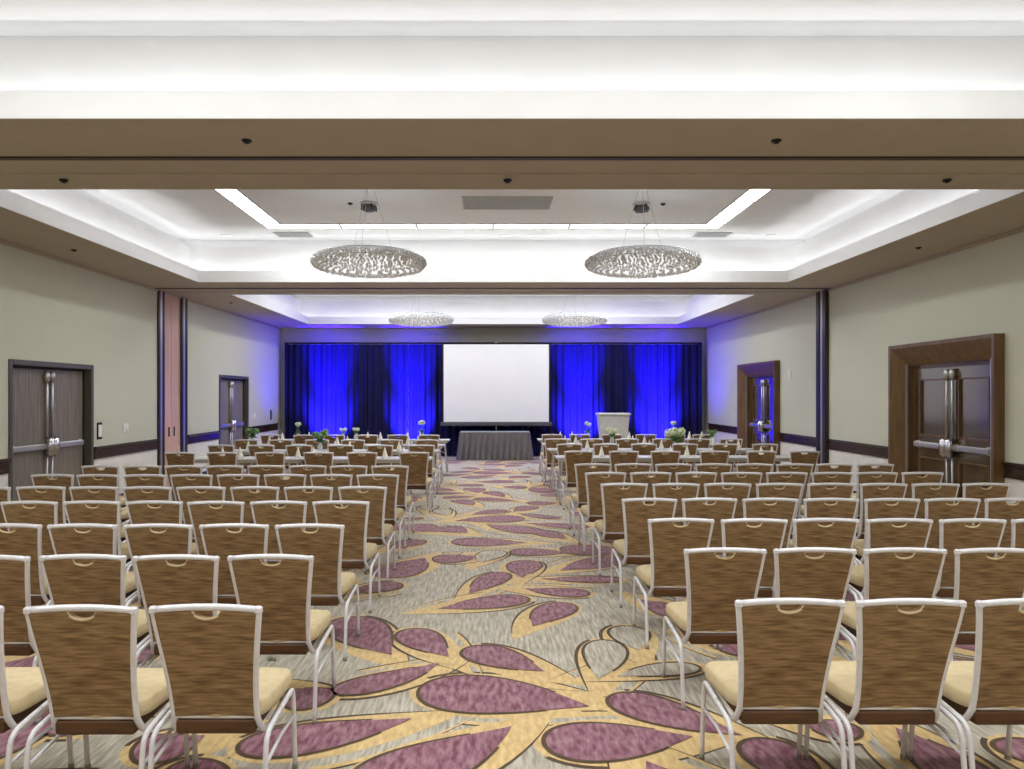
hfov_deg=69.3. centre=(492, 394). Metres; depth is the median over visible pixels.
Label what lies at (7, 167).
ceiling beam
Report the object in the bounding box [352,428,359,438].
flower arrangement
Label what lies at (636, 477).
banquet chair
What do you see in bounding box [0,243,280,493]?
wall
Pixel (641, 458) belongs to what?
table
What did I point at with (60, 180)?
sprinkler
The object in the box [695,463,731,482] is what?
banquet chair
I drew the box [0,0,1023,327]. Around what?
ceiling
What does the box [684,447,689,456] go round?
napkin
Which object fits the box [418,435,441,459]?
banquet chair
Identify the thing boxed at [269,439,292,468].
banquet chair
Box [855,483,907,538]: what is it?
banquet chair
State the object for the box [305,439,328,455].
banquet chair
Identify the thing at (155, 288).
trim
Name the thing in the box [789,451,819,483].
banquet chair
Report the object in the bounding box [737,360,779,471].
door
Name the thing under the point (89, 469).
banquet chair
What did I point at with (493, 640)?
floor
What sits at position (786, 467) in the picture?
banquet chair
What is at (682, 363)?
drape
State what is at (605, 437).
banquet chair
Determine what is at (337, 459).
table
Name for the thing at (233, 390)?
door
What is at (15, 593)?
banquet chair
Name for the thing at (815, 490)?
banquet chair
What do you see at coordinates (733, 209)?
recessed light
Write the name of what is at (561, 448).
banquet chair
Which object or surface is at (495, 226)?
diffuser
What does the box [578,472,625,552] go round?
banquet chair
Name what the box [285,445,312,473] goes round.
banquet chair
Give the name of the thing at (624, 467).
banquet chair
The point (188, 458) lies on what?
banquet chair
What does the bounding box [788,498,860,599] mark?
banquet chair
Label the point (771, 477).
banquet chair
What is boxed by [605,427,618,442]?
flower arrangement
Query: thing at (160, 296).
trim
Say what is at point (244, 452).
table
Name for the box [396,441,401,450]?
napkin
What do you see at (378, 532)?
banquet chair
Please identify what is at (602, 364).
drape
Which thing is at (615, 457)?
banquet chair
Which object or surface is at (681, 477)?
banquet chair
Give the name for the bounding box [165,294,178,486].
door
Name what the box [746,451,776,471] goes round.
banquet chair
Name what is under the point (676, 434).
flower arrangement
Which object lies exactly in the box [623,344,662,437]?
drape
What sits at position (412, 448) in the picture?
banquet chair
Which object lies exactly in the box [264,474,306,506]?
banquet chair
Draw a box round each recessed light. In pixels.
[214,189,252,201]
[232,202,279,223]
[262,224,341,228]
[339,224,417,228]
[416,224,492,228]
[493,224,569,228]
[568,224,646,228]
[644,224,723,228]
[706,202,753,223]
[733,189,771,201]
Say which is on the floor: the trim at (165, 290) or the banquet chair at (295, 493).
the banquet chair at (295, 493)
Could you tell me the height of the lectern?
1.280 m
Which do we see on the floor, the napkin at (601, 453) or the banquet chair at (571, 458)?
the banquet chair at (571, 458)
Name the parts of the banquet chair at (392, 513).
backrest, frame, seat, leg, leg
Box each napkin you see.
[237,448,243,457]
[295,447,300,457]
[382,447,387,457]
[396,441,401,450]
[599,446,604,456]
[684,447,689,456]
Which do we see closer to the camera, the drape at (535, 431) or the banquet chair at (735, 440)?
the banquet chair at (735, 440)
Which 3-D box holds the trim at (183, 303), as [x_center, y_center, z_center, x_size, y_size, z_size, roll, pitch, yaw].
[-6.085,-0.090,14.570,0.030,3.664,0.300,0,0,0]
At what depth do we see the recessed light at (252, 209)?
11.15 m
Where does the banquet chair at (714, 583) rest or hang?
on the floor
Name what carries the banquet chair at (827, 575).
on the floor
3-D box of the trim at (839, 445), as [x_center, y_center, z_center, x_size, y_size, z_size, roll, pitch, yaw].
[6.074,0.886,12.300,0.052,0.187,2.200,0,0,0]
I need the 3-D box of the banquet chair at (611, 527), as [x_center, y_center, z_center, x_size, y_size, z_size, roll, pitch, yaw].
[1.262,1.295,7.375,0.493,0.899,0.542,0,0,0]
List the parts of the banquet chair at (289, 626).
backrest, frame, seat, leg, leg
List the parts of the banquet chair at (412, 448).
backrest, frame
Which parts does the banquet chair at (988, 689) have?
leg, leg, seat, frame, backrest, leg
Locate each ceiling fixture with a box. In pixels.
[360,201,377,212]
[632,201,650,212]
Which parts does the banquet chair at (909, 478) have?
frame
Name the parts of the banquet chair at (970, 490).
frame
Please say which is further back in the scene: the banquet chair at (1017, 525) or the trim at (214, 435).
the trim at (214, 435)
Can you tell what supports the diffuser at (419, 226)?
attached to the recessed light at (420, 226)
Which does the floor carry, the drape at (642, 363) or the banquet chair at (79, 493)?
the banquet chair at (79, 493)
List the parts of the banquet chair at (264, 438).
backrest, frame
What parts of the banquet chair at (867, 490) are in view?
backrest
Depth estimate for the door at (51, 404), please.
10.24 m
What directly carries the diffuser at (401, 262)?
attached to the chandelier at (367, 261)
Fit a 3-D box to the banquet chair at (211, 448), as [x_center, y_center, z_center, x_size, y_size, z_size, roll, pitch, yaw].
[-4.631,1.295,12.853,0.493,0.899,0.542,0,0,0]
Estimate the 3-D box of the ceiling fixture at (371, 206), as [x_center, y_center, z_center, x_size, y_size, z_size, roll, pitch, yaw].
[-1.780,-2.692,10.620,0.260,0.124,0.260,0,0,0]
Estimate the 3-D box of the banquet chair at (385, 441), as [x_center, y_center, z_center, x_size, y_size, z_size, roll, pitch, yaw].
[-1.944,1.295,14.353,0.493,0.899,0.542,0,0,0]
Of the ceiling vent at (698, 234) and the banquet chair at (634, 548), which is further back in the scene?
the ceiling vent at (698, 234)
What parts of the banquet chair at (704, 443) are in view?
frame, backrest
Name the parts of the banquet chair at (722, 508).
frame, backrest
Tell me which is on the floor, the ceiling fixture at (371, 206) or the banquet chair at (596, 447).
the banquet chair at (596, 447)
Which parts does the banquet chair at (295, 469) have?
frame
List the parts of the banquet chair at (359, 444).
frame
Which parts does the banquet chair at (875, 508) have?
seat, frame, backrest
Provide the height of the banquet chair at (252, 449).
0.899 m
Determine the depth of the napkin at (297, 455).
11.65 m
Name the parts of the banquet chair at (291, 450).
backrest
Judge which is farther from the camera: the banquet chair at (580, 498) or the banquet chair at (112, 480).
the banquet chair at (580, 498)
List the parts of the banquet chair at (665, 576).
leg, leg, seat, frame, backrest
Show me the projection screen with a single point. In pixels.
(496, 384)
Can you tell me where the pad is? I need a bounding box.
[97,422,101,438]
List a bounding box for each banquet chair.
[0,486,10,530]
[0,500,57,554]
[0,523,50,604]
[0,555,37,724]
[0,606,73,768]
[16,486,67,523]
[23,604,190,768]
[31,474,73,522]
[35,554,154,723]
[47,523,143,608]
[63,500,131,568]
[69,486,128,541]
[76,474,129,523]
[81,465,126,507]
[122,486,171,506]
[123,465,171,500]
[123,474,165,523]
[123,523,192,608]
[125,500,196,571]
[132,554,219,667]
[148,603,297,768]
[164,452,195,486]
[164,465,202,500]
[170,474,212,523]
[176,486,225,542]
[187,501,244,554]
[199,523,270,660]
[205,465,243,486]
[206,452,237,469]
[207,445,243,473]
[217,474,259,500]
[227,554,335,723]
[230,486,279,523]
[234,439,257,468]
[247,445,274,465]
[247,465,284,490]
[250,500,306,563]
[254,452,289,478]
[260,435,288,473]
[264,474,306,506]
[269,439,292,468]
[272,523,359,660]
[284,486,344,570]
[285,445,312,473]
[289,465,326,491]
[293,435,314,443]
[303,452,333,478]
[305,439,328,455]
[310,474,352,506]
[310,500,380,612]
[324,435,344,443]
[327,445,353,469]
[329,465,367,490]
[338,486,395,582]
[341,439,364,455]
[347,452,376,473]
[356,474,405,557]
[357,435,377,443]
[367,445,393,469]
[371,465,414,539]
[379,439,402,464]
[387,435,408,443]
[399,452,432,511]
[407,445,437,497]
[415,439,441,486]
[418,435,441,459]
[539,434,562,475]
[542,438,567,484]
[553,443,582,494]
[560,451,593,509]
[569,434,590,442]
[569,463,610,535]
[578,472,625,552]
[580,438,603,462]
[592,443,618,467]
[592,483,648,575]
[601,434,622,442]
[609,451,638,471]
[610,498,678,607]
[614,463,651,488]
[615,438,638,447]
[630,472,671,504]
[631,443,656,475]
[632,518,716,649]
[635,434,656,446]
[641,483,699,564]
[650,451,680,476]
[652,438,672,447]
[655,463,691,488]
[661,547,766,710]
[664,434,685,442]
[672,443,697,475]
[675,472,716,502]
[680,497,736,600]
[687,438,710,466]
[692,434,709,440]
[693,451,729,476]
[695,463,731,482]
[699,598,846,768]
[704,483,751,518]
[712,443,737,471]
[718,518,787,649]
[719,438,742,471]
[721,472,762,497]
[735,463,772,482]
[742,497,797,547]
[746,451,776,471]
[752,443,777,468]
[756,483,803,538]
[766,472,807,518]
[766,518,858,600]
[773,547,856,660]
[776,463,813,504]
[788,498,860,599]
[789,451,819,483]
[800,463,852,518]
[800,472,852,517]
[803,598,966,768]
[807,483,854,564]
[836,547,946,658]
[845,518,932,600]
[852,463,893,498]
[853,498,920,597]
[855,472,897,518]
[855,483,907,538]
[901,472,943,497]
[907,598,1023,768]
[911,483,959,518]
[924,498,980,548]
[934,518,1006,598]
[951,547,1023,660]
[962,483,1010,524]
[984,498,1023,555]
[1011,519,1023,547]
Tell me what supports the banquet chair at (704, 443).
on the floor
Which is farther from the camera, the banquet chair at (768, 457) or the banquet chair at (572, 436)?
the banquet chair at (572, 436)
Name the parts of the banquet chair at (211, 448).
backrest, frame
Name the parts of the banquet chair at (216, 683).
leg, leg, backrest, seat, leg, leg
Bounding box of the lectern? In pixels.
[595,413,630,437]
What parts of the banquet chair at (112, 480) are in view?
backrest, seat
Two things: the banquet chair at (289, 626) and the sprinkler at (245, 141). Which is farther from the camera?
the sprinkler at (245, 141)
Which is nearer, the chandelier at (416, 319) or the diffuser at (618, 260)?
the diffuser at (618, 260)
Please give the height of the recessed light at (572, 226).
0.013 m
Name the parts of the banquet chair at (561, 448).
leg, leg, frame, backrest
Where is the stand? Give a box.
[285,342,701,343]
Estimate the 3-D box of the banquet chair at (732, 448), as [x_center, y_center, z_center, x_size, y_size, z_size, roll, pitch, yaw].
[4.044,1.295,13.153,0.493,0.899,0.542,0,0,0]
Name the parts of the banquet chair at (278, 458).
backrest, frame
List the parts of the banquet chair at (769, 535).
frame, backrest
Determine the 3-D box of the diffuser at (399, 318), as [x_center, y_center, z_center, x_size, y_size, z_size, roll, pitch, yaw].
[-1.670,-1.752,17.200,1.350,0.195,1.350,0,0,0]
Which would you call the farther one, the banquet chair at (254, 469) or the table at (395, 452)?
the table at (395, 452)
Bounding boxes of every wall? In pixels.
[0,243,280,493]
[281,328,704,438]
[705,232,1023,503]
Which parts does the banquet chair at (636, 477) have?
frame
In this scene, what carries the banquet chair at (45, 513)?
on the floor
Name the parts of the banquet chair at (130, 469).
backrest, frame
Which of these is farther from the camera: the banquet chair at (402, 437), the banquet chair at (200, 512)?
the banquet chair at (402, 437)
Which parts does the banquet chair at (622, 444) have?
frame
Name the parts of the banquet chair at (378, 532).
backrest, frame, seat, leg, leg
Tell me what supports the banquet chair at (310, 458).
on the floor
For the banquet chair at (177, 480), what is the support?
on the floor
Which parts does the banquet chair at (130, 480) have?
backrest, frame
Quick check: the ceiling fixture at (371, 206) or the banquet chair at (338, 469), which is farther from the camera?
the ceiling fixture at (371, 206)
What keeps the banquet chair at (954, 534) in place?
on the floor
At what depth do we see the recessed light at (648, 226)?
12.07 m
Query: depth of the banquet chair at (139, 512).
5.94 m
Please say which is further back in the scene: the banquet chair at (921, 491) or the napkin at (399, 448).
the napkin at (399, 448)
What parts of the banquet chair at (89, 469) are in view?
backrest, seat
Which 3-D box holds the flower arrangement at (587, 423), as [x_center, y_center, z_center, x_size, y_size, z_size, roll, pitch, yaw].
[2.160,0.795,16.882,0.172,0.398,0.227,0,0,-38]
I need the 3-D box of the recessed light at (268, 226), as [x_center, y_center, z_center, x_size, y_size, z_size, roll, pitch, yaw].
[-3.100,-2.748,12.050,1.228,0.013,0.332,0,0,0]
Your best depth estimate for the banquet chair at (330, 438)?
15.81 m
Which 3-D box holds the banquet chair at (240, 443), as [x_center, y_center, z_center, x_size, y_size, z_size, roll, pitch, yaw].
[-4.707,1.295,14.353,0.493,0.899,0.542,0,0,0]
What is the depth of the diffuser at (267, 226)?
12.07 m
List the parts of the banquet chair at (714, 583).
leg, leg, seat, frame, backrest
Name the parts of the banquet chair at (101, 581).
leg, backrest, frame, seat, leg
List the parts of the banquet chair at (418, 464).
backrest, frame, seat, leg, leg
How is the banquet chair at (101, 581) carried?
on the floor
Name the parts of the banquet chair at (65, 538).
backrest, frame, seat, leg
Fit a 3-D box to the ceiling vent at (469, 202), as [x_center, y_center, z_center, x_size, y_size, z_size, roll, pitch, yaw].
[0.200,-2.748,10.600,1.270,0.013,0.680,0,0,0]
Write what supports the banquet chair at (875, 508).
on the floor
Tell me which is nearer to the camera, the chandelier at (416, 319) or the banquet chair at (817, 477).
the banquet chair at (817, 477)
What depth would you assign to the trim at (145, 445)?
12.18 m
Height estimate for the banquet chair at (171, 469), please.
0.899 m
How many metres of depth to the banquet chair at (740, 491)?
7.13 m
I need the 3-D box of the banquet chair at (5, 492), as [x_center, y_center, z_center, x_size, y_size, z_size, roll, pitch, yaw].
[-4.701,1.295,7.115,0.493,0.899,0.542,0,0,0]
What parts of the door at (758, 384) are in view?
panel moulding, panel moulding, panel, panel, vertical rod, vertical rod, panel moulding, panel, panel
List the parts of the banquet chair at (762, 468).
frame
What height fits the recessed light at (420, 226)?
0.013 m
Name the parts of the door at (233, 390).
vertical rod, vertical rod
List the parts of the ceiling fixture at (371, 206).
mounting plate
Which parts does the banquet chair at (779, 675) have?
leg, leg, seat, frame, backrest, leg, leg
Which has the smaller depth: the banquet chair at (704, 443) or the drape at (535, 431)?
the banquet chair at (704, 443)
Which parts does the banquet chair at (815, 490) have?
frame, backrest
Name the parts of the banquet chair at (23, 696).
backrest, leg, frame, seat, leg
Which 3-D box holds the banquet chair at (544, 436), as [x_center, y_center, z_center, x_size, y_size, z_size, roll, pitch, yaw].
[1.276,1.295,16.253,0.493,0.899,0.542,0,0,0]
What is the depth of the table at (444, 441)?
16.41 m
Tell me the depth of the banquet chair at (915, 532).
5.09 m
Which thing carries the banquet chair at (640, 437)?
on the floor
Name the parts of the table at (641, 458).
leg, leg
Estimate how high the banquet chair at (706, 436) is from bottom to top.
0.899 m
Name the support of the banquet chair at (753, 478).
on the floor
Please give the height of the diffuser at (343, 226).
0.005 m
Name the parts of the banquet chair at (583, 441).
frame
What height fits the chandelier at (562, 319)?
1.168 m
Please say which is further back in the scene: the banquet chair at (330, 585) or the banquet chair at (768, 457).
the banquet chair at (768, 457)
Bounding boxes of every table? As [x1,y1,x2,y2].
[195,456,303,470]
[234,449,327,455]
[246,444,341,473]
[327,449,439,487]
[333,456,432,505]
[364,444,444,479]
[378,439,449,473]
[456,431,533,459]
[537,438,626,472]
[542,443,638,480]
[547,448,657,490]
[554,455,680,503]
[639,443,734,470]
[657,448,751,454]
[679,455,789,471]
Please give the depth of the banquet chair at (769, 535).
5.09 m
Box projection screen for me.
[440,342,551,430]
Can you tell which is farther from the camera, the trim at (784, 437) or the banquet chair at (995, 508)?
the trim at (784, 437)
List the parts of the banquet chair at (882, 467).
backrest, frame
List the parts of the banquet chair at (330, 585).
backrest, frame, seat, leg, leg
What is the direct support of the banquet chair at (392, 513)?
on the floor
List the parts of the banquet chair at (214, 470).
frame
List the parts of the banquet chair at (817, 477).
seat, frame, backrest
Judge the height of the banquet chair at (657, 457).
0.899 m
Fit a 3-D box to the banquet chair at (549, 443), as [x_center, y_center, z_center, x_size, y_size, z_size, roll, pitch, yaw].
[1.226,1.295,14.653,0.493,0.899,0.542,0,0,0]
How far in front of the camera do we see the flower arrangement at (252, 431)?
14.93 m
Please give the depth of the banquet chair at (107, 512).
5.94 m
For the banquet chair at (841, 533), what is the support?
on the floor
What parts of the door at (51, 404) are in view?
vertical rod, vertical rod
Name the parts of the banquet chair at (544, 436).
backrest, frame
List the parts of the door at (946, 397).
panel moulding, panel moulding, panel, panel, vertical rod, vertical rod, panel moulding, panel moulding, panel, panel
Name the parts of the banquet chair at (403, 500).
backrest, frame, seat, leg, leg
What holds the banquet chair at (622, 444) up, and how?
on the floor
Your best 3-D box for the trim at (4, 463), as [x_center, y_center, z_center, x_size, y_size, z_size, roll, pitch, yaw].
[-6.074,0.886,3.800,0.052,0.187,11.000,0,0,0]
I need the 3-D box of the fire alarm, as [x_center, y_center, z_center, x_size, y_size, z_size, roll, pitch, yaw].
[6.089,-0.415,15.200,0.022,0.200,0.140,0,0,0]
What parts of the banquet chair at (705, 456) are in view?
backrest, frame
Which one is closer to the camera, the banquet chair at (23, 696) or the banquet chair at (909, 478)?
the banquet chair at (23, 696)
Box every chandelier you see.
[310,189,426,278]
[388,296,453,327]
[542,295,607,326]
[584,189,701,278]
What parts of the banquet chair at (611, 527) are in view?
leg, leg, seat, frame, backrest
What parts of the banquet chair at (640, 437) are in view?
frame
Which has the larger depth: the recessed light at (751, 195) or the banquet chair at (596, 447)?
the banquet chair at (596, 447)
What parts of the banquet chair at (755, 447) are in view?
backrest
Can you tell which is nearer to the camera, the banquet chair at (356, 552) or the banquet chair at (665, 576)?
the banquet chair at (665, 576)
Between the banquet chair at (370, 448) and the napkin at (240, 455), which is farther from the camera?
the banquet chair at (370, 448)
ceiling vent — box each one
[273,232,312,236]
[462,196,552,209]
[692,232,732,236]
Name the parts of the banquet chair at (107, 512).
backrest, seat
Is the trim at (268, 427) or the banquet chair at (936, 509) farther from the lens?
the trim at (268, 427)
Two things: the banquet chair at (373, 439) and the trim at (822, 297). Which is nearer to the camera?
the trim at (822, 297)
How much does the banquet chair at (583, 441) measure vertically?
0.899 m
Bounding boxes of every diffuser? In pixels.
[265,225,339,227]
[319,247,418,274]
[341,225,415,227]
[394,313,445,324]
[418,225,491,227]
[494,225,567,227]
[552,313,596,324]
[570,225,644,227]
[597,247,688,274]
[646,225,720,227]
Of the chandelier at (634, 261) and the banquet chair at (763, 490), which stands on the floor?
the banquet chair at (763, 490)
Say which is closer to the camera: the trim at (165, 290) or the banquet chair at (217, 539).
the banquet chair at (217, 539)
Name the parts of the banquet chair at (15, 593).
backrest, frame, leg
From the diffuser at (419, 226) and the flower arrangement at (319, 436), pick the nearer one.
the diffuser at (419, 226)
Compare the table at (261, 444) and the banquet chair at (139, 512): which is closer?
the banquet chair at (139, 512)
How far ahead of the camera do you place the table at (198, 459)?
11.56 m
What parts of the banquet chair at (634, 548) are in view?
leg, leg, seat, frame, backrest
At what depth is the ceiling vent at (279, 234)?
12.67 m
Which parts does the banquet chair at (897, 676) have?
leg, leg, seat, frame, leg, backrest, leg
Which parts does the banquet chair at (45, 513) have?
frame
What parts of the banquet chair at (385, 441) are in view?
frame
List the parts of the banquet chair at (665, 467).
frame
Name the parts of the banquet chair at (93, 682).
leg, backrest, leg, frame, seat, leg, leg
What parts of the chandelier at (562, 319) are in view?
ring frame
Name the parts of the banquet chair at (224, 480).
frame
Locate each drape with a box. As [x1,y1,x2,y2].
[285,344,325,443]
[326,344,366,438]
[367,344,407,443]
[408,344,448,455]
[449,426,495,455]
[497,426,541,455]
[543,344,581,437]
[582,344,622,437]
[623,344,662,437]
[663,344,701,437]
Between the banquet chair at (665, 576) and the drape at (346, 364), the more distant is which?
the drape at (346, 364)
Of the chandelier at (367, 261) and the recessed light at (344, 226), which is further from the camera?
the recessed light at (344, 226)
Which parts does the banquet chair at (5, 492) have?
backrest, frame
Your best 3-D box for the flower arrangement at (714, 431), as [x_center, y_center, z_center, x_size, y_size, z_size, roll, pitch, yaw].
[4.522,0.849,15.276,0.213,0.289,0.221,0,0,0]
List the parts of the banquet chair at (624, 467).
frame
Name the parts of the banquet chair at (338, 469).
frame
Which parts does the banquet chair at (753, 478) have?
frame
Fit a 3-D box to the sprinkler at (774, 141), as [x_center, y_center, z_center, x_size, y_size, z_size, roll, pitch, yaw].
[2.140,-1.912,5.590,0.076,0.024,0.076,0,0,0]
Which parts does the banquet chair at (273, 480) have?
frame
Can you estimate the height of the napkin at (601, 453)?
0.177 m
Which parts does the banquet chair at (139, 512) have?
backrest, frame, seat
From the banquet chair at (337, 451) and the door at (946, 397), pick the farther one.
the banquet chair at (337, 451)
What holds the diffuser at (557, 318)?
attached to the chandelier at (562, 319)
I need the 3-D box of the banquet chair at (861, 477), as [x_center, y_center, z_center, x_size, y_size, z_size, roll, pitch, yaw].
[4.229,1.295,8.404,0.493,0.899,0.542,0,0,0]
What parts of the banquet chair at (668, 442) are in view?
frame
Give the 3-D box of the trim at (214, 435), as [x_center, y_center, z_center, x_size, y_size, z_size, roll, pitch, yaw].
[-6.074,0.886,15.600,0.052,0.187,1.680,0,0,0]
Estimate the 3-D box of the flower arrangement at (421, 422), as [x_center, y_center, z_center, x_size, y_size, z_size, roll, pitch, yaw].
[-1.626,0.783,16.650,0.196,0.422,0.244,0,0,0]
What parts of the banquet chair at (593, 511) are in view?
leg, leg, seat, frame, backrest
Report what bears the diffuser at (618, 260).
attached to the chandelier at (634, 261)
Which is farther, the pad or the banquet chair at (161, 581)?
the pad
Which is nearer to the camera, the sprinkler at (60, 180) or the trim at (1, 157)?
the trim at (1, 157)
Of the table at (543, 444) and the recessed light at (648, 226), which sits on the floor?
the table at (543, 444)
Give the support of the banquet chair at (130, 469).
on the floor
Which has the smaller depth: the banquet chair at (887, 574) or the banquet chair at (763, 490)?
the banquet chair at (887, 574)
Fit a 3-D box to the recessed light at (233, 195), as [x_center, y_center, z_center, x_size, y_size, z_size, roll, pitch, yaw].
[-3.570,-2.748,9.860,0.304,0.013,1.332,0,0,0]
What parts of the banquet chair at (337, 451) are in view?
frame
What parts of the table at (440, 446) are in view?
leg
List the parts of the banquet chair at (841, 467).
frame, backrest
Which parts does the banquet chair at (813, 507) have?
seat, frame, backrest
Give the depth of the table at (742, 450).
13.46 m
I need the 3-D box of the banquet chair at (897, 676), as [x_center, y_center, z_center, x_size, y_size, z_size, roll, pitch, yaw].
[1.733,1.295,3.325,0.493,0.899,0.542,0,0,0]
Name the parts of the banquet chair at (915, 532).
leg, seat, backrest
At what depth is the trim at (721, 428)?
19.52 m
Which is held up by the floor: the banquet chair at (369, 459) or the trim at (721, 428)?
the banquet chair at (369, 459)
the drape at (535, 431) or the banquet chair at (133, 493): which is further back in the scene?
the drape at (535, 431)
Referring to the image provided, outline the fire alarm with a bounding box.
[788,370,790,379]
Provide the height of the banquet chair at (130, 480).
0.899 m
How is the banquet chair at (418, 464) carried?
on the floor
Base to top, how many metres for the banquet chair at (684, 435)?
0.899 m
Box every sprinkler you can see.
[59,179,67,182]
[242,139,251,143]
[503,179,511,183]
[771,139,781,143]
[942,179,951,182]
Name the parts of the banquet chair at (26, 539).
backrest, seat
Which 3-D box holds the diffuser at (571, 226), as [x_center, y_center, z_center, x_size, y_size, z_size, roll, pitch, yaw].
[1.860,-2.752,12.050,1.196,0.005,0.300,0,0,0]
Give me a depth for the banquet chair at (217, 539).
4.89 m
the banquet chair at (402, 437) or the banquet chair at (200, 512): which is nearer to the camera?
the banquet chair at (200, 512)
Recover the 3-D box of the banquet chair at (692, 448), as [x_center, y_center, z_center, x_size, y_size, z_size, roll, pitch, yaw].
[3.347,1.295,13.153,0.493,0.899,0.542,0,0,0]
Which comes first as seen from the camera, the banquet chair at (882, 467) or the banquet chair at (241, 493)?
the banquet chair at (241, 493)
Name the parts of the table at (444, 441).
leg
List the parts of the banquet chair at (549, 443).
leg, backrest, frame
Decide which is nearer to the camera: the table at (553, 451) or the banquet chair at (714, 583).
the banquet chair at (714, 583)
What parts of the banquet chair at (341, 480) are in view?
frame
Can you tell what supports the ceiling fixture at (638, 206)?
attached to the ceiling
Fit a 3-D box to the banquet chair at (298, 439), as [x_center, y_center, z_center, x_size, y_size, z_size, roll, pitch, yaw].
[-4.035,1.295,16.053,0.493,0.899,0.542,0,0,0]
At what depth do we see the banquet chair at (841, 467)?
9.16 m
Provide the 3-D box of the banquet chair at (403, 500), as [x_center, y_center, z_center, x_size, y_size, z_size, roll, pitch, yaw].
[-1.240,1.295,9.165,0.493,0.899,0.542,0,0,0]
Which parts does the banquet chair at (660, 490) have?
frame, backrest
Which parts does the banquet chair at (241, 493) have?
frame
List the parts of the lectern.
panel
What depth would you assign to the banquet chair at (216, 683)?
3.05 m
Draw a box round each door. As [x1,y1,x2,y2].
[8,359,93,500]
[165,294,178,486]
[219,375,248,464]
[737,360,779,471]
[888,333,1004,502]
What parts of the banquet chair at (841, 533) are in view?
frame, backrest, leg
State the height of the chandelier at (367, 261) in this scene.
1.168 m
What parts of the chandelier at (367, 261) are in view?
ring frame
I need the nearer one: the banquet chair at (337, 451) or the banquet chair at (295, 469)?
the banquet chair at (295, 469)
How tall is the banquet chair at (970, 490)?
0.899 m
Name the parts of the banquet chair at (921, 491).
frame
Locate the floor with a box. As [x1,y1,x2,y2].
[0,456,1023,768]
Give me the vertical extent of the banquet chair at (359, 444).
0.899 m
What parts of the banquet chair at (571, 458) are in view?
leg, leg, frame, backrest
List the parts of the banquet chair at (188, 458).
backrest, frame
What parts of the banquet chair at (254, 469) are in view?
frame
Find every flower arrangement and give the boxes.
[245,428,259,439]
[295,422,300,434]
[312,429,328,449]
[339,428,346,438]
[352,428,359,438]
[418,420,424,434]
[584,421,590,433]
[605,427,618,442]
[665,427,685,443]
[707,429,716,442]
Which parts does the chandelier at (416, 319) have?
ring frame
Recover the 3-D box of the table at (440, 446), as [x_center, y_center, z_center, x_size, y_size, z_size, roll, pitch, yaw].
[-1.960,1.367,14.860,1.980,0.743,0.460,0,0,0]
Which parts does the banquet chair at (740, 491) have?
frame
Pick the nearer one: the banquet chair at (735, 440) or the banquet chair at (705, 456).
the banquet chair at (705, 456)
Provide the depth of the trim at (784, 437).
14.73 m
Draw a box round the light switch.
[123,423,127,431]
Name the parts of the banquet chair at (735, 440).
backrest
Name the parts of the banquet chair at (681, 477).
frame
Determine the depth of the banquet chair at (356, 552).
5.96 m
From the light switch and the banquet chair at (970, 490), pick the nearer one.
the banquet chair at (970, 490)
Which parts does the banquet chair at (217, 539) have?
backrest, frame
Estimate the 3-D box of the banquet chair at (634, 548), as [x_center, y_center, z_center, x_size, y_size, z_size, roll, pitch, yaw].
[1.285,1.295,6.334,0.493,0.899,0.542,0,0,0]
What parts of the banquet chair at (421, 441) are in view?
backrest, frame, leg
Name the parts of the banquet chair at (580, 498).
leg, leg, seat, frame, backrest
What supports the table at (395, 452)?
on the floor
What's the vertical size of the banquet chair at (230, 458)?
0.899 m
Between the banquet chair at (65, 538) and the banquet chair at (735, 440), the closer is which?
the banquet chair at (65, 538)
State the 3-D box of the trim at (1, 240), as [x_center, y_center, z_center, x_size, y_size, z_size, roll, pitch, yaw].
[-6.088,-1.901,9.800,0.025,0.043,23.000,0,0,0]
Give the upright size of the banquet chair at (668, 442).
0.899 m
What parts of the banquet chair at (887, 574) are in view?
seat, leg, backrest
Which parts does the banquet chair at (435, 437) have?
backrest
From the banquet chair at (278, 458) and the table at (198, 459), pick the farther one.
the table at (198, 459)
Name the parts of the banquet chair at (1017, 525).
backrest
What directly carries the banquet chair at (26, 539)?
on the floor
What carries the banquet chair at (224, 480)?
on the floor
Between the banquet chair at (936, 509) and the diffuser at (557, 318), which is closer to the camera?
the banquet chair at (936, 509)
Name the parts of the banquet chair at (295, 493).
backrest, frame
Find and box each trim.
[0,156,1023,159]
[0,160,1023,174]
[0,239,281,329]
[0,458,11,473]
[94,439,158,458]
[155,288,830,288]
[157,290,164,474]
[159,289,824,291]
[180,297,187,455]
[188,431,220,443]
[249,423,278,433]
[704,227,1023,329]
[707,423,736,433]
[778,432,815,446]
[816,289,828,463]
[827,439,887,458]
[1002,462,1023,480]
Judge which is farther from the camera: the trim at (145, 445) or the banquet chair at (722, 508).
the trim at (145, 445)
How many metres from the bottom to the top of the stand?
3.240 m
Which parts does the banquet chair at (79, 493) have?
backrest, seat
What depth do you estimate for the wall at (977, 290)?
11.96 m
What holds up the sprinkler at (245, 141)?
attached to the ceiling
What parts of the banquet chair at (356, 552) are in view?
backrest, frame, seat, leg, leg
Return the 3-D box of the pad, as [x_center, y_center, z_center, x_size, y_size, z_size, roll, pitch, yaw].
[-6.089,0.555,11.460,0.022,0.260,0.140,0,0,0]
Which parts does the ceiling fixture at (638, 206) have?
mounting plate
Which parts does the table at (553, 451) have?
leg, leg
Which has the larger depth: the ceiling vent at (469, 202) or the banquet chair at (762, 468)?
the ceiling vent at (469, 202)

